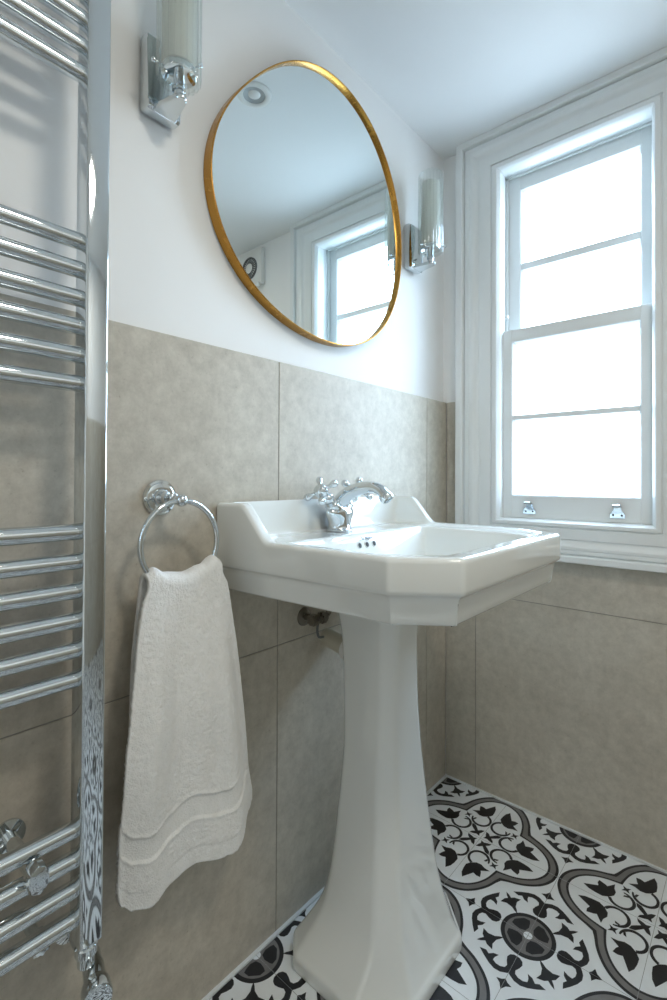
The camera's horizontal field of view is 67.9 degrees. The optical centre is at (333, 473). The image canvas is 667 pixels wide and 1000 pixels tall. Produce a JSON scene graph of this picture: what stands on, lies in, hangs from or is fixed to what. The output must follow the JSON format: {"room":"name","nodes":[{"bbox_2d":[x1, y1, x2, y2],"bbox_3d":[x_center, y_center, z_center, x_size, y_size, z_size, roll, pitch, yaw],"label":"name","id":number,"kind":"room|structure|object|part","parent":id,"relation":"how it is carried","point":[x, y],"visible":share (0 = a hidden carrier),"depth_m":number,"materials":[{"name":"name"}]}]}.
{"room":"bathroom","nodes":[
{"label":"bathroom","id":0,"kind":"room"},
{"bbox_2d":[0,0,443,401],"bbox_3d":[-0.463,-0.082,0.749,0.100,2.120,2.628,0,-1,41],"label":"wall","id":1,"kind":"structure","parent":0,"point":[170,273],"depth_m":0.90,"materials":[{"name":"paint"}]},
{"bbox_2d":[0,0,112,999],"bbox_3d":[-0.504,-0.024,0.515,0.524,1.421,0.150,1,-1,-45],"label":"towel radiator","id":2,"kind":"object","parent":1,"relation":"attached to","point":[81,926],"visible":1,"depth_m":0.65,"materials":[{"name":"silver metal"}]},
{"bbox_3d":[-0.403,0.617,0.665,0.065,0.026,0.026,0,-1,41],"label":"bleed knob","id":3,"kind":"part","parent":2,"relation":"part of","materials":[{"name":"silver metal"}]},
{"bbox_3d":[-0.329,-0.055,0.671,0.036,1.355,0.030,0,-1,41],"label":"post","id":4,"kind":"part","parent":2,"relation":"part of","materials":[{"name":"silver metal"}]},
{"bbox_2d":[140,0,202,129],"bbox_3d":[-0.265,-0.733,0.815,0.116,0.261,0.080,0,-1,41],"label":"wall light","id":5,"kind":"object","parent":1,"relation":"attached to","point":[168,66],"visible":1,"depth_m":0.80,"materials":[{"name":"silver metal"}]},
{"bbox_3d":[-0.295,-0.668,0.845,0.031,0.131,0.060,0,-1,41],"label":"plate","id":6,"kind":"part","parent":5,"relation":"part of","materials":[{"name":"silver metal"}]},
{"bbox_3d":[-0.265,-0.608,0.818,0.064,0.008,0.043,0,-1,41],"label":"arm","id":7,"kind":"part","parent":5,"relation":"part of","materials":[{"name":"silver metal"}]},
{"bbox_3d":[-0.252,-0.629,0.807,0.021,0.037,0.021,0,-1,41],"label":"stem","id":8,"kind":"part","parent":5,"relation":"part of","materials":[{"name":"silver metal"}]},
{"bbox_2d":[161,0,196,72],"bbox_3d":[-0.251,-0.749,0.808,0.055,0.180,0.055,0,-1,41],"label":"diffuser","id":9,"kind":"object","parent":5,"relation":"attached to","point":[179,17],"depth_m":0.79,"materials":[{"name":"white glass"}]},
{"bbox_2d":[0,293,445,999],"bbox_3d":[-0.430,0.357,0.697,0.015,1.200,2.402,0,-1,41],"label":"wall tiles","id":10,"kind":"structure","parent":1,"relation":"attached to","point":[216,424],"depth_m":0.90,"materials":[{"name":"tile"}]},
{"bbox_2d":[137,480,218,573],"bbox_3d":[-0.266,0.099,0.822,0.070,0.178,0.148,0,-1,41],"label":"towel ring","id":11,"kind":"object","parent":10,"relation":"attached to","point":[159,496],"visible":0.92,"depth_m":0.82,"materials":[{"name":"silver metal"}]},
{"bbox_2d":[115,555,251,911],"bbox_3d":[-0.229,0.396,0.818,0.075,0.516,0.262,0,-1,41],"label":"hand towel","id":12,"kind":"object","parent":11,"relation":"hanging from","point":[187,789],"visible":1,"depth_m":0.78,"materials":[{"name":"white fabric"}]},
{"bbox_2d":[297,607,330,638],"bbox_3d":[-0.033,0.288,1.097,0.061,0.151,0.072,0,-1,41],"label":"valve","id":13,"kind":"object","parent":10,"relation":"attached to","point":[304,617],"visible":0.66,"depth_m":1.09,"materials":[{"name":"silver metal"}]},
{"bbox_3d":[-0.030,0.345,1.090,0.021,0.037,0.006,1,-1,-42],"label":"valve lever","id":14,"kind":"part","parent":13,"relation":"part of","materials":[{"name":"silver metal"}]},
{"bbox_2d":[321,628,342,658],"bbox_3d":[0.016,0.388,1.123,0.052,0.055,0.103,1,-1,-39],"label":"pipe","id":15,"kind":"object","parent":10,"relation":"attached to","point":[332,639],"visible":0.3,"depth_m":1.12,"materials":[{"name":"white plastic"}]},
{"bbox_2d":[203,60,401,346],"bbox_3d":[-0.026,-0.627,1.159,0.025,0.639,0.636,0,-1,41],"label":"wall mirror","id":16,"kind":"object","parent":1,"relation":"attached to","point":[301,199],"visible":1,"depth_m":1.12,"materials":[{"name":"gold metal"}]},
{"bbox_2d":[404,174,446,273],"bbox_3d":[0.264,-0.725,1.424,0.116,0.261,0.080,0,-1,41],"label":"wall light","id":17,"kind":"object","parent":1,"relation":"attached to","point":[426,241],"visible":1,"depth_m":1.41,"materials":[{"name":"silver metal"}]},
{"bbox_3d":[0.234,-0.659,1.455,0.031,0.131,0.060,0,-1,41],"label":"plate","id":18,"kind":"part","parent":17,"relation":"part of","materials":[{"name":"silver metal"}]},
{"bbox_3d":[0.265,-0.599,1.427,0.064,0.008,0.043,0,-1,41],"label":"arm","id":19,"kind":"part","parent":17,"relation":"part of","materials":[{"name":"silver metal"}]},
{"bbox_3d":[0.278,-0.621,1.417,0.021,0.037,0.021,0,-1,41],"label":"stem","id":20,"kind":"part","parent":17,"relation":"part of","materials":[{"name":"silver metal"}]},
{"bbox_2d":[421,179,440,244],"bbox_3d":[0.278,-0.740,1.418,0.055,0.180,0.055,0,-1,41],"label":"diffuser","id":21,"kind":"object","parent":17,"relation":"attached to","point":[430,188],"depth_m":1.39,"materials":[{"name":"white glass"}]},
{"bbox_2d":[209,777,666,999],"bbox_3d":[0.169,0.955,0.169,1.619,0.001,2.442,0,-1,41],"label":"floor","id":22,"kind":"structure","parent":0,"point":[543,910],"depth_m":1.08,"materials":[{"name":"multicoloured tile"}]},
{"bbox_2d":[201,775,446,999],"bbox_3d":[-0.426,0.955,0.681,0.008,0.004,2.396,0,-1,41],"label":"sealant","id":23,"kind":"structure","parent":22,"relation":"on","point":[291,919],"depth_m":1.01,"materials":[{"name":"white"}]},
{"bbox_2d":[293,613,461,999],"bbox_3d":[0.103,0.592,1.027,0.268,0.742,0.334,0,-1,41],"label":"pedestal","id":24,"kind":"object","parent":22,"relation":"on","point":[383,925],"visible":0.88,"depth_m":0.96,"materials":[{"name":"white ceramic"}]},
{"bbox_2d":[217,496,559,626],"bbox_3d":[0.146,0.158,0.996,0.463,0.205,0.588,0,-1,41],"label":"washbasin","id":25,"kind":"object","parent":24,"relation":"on","point":[397,565],"visible":0.94,"depth_m":0.84,"materials":[{"name":"white ceramic"}]},
{"bbox_2d":[303,477,393,531],"bbox_3d":[0.053,0.067,1.078,0.178,0.120,0.178,0,-1,41],"label":"mixer tap","id":26,"kind":"object","parent":25,"relation":"on","point":[339,512],"visible":1,"depth_m":1.08,"materials":[{"name":"silver metal"}]},
{"bbox_3d":[-0.049,0.048,1.073,0.032,0.024,0.016,0,-1,10],"label":"cross arm","id":27,"kind":"part","parent":26,"relation":"part of","materials":[{"name":"silver metal"}]},
{"bbox_3d":[-0.029,0.020,1.085,0.016,0.028,0.030,0,-1,-16],"label":"cross arm","id":28,"kind":"part","parent":26,"relation":"part of","materials":[{"name":"silver metal"}]},
{"bbox_3d":[-0.024,0.052,1.046,0.016,0.028,0.030,0,-1,1],"label":"cross arm","id":29,"kind":"part","parent":26,"relation":"part of","materials":[{"name":"silver metal"}]},
{"bbox_3d":[-0.019,0.047,1.075,0.031,0.052,0.057,0,-1,41],"label":"handle","id":30,"kind":"part","parent":26,"relation":"part of","materials":[{"name":"silver metal"}]},
{"bbox_3d":[-0.006,0.025,1.058,0.032,0.024,0.016,0,-1,10],"label":"cross arm","id":31,"kind":"part","parent":26,"relation":"part of","materials":[{"name":"silver metal"}]},
{"bbox_3d":[0.034,0.026,1.168,0.032,0.024,0.016,0,-1,10],"label":"cross arm","id":32,"kind":"part","parent":26,"relation":"part of","materials":[{"name":"silver metal"}]},
{"bbox_3d":[0.057,0.021,1.141,0.016,0.028,0.030,0,-1,-16],"label":"cross arm","id":33,"kind":"part","parent":26,"relation":"part of","materials":[{"name":"silver metal"}]},
{"bbox_3d":[0.055,0.056,1.077,0.167,0.080,0.039,0,-1,41],"label":"spout","id":34,"kind":"part","parent":26,"relation":"part of","materials":[{"name":"silver metal"}]},
{"bbox_3d":[0.077,0.049,1.153,0.032,0.024,0.016,0,-1,10],"label":"cross arm","id":35,"kind":"part","parent":26,"relation":"part of","materials":[{"name":"silver metal"}]},
{"bbox_2d":[445,774,666,873],"bbox_3d":[0.952,0.965,1.076,1.571,0.005,0.006,0,-1,41],"label":"sealant","id":36,"kind":"structure","parent":22,"relation":"on","point":[448,776],"depth_m":1.35,"materials":[{"name":"white"}]},
{"bbox_2d":[443,155,455,773],"bbox_3d":[1.037,-0.022,1.107,1.694,2.020,0.120,0,-1,41],"label":"wall","id":37,"kind":"structure","parent":0,"point":[450,163],"depth_m":1.61,"materials":[{"name":"paint"}]},
{"bbox_2d":[446,402,666,869],"bbox_3d":[0.962,0.368,1.084,1.579,1.200,0.006,0,-1,41],"label":"wall tiles","id":38,"kind":"structure","parent":37,"relation":"attached to","point":[556,692],"depth_m":1.35,"materials":[{"name":"tile"}]},
{"bbox_2d":[455,46,666,573],"bbox_3d":[0.691,-0.394,1.411,0.657,1.271,0.191,0,-1,41],"label":"window","id":39,"kind":"structure","parent":37,"relation":"in","point":[621,114],"depth_m":1.42,"materials":[{"name":"paint"}]},
{"bbox_3d":[0.674,-0.151,1.392,0.406,0.562,0.044,0,-1,41],"label":"sash","id":40,"kind":"part","parent":39,"relation":"part of","materials":[{"name":"paint"}]},
{"bbox_3d":[0.710,-0.656,1.435,0.405,0.523,0.044,0,-1,41],"label":"sash","id":41,"kind":"part","parent":39,"relation":"part of","materials":[{"name":"paint"}]},
{"bbox_2d":[284,0,666,159],"bbox_3d":[0.182,-1.095,0.204,1.794,0.100,2.628,0,-1,41],"label":"ceiling","id":42,"kind":"structure","parent":0,"point":[455,72],"depth_m":1.20,"materials":[{"name":"paint"}]}
]}

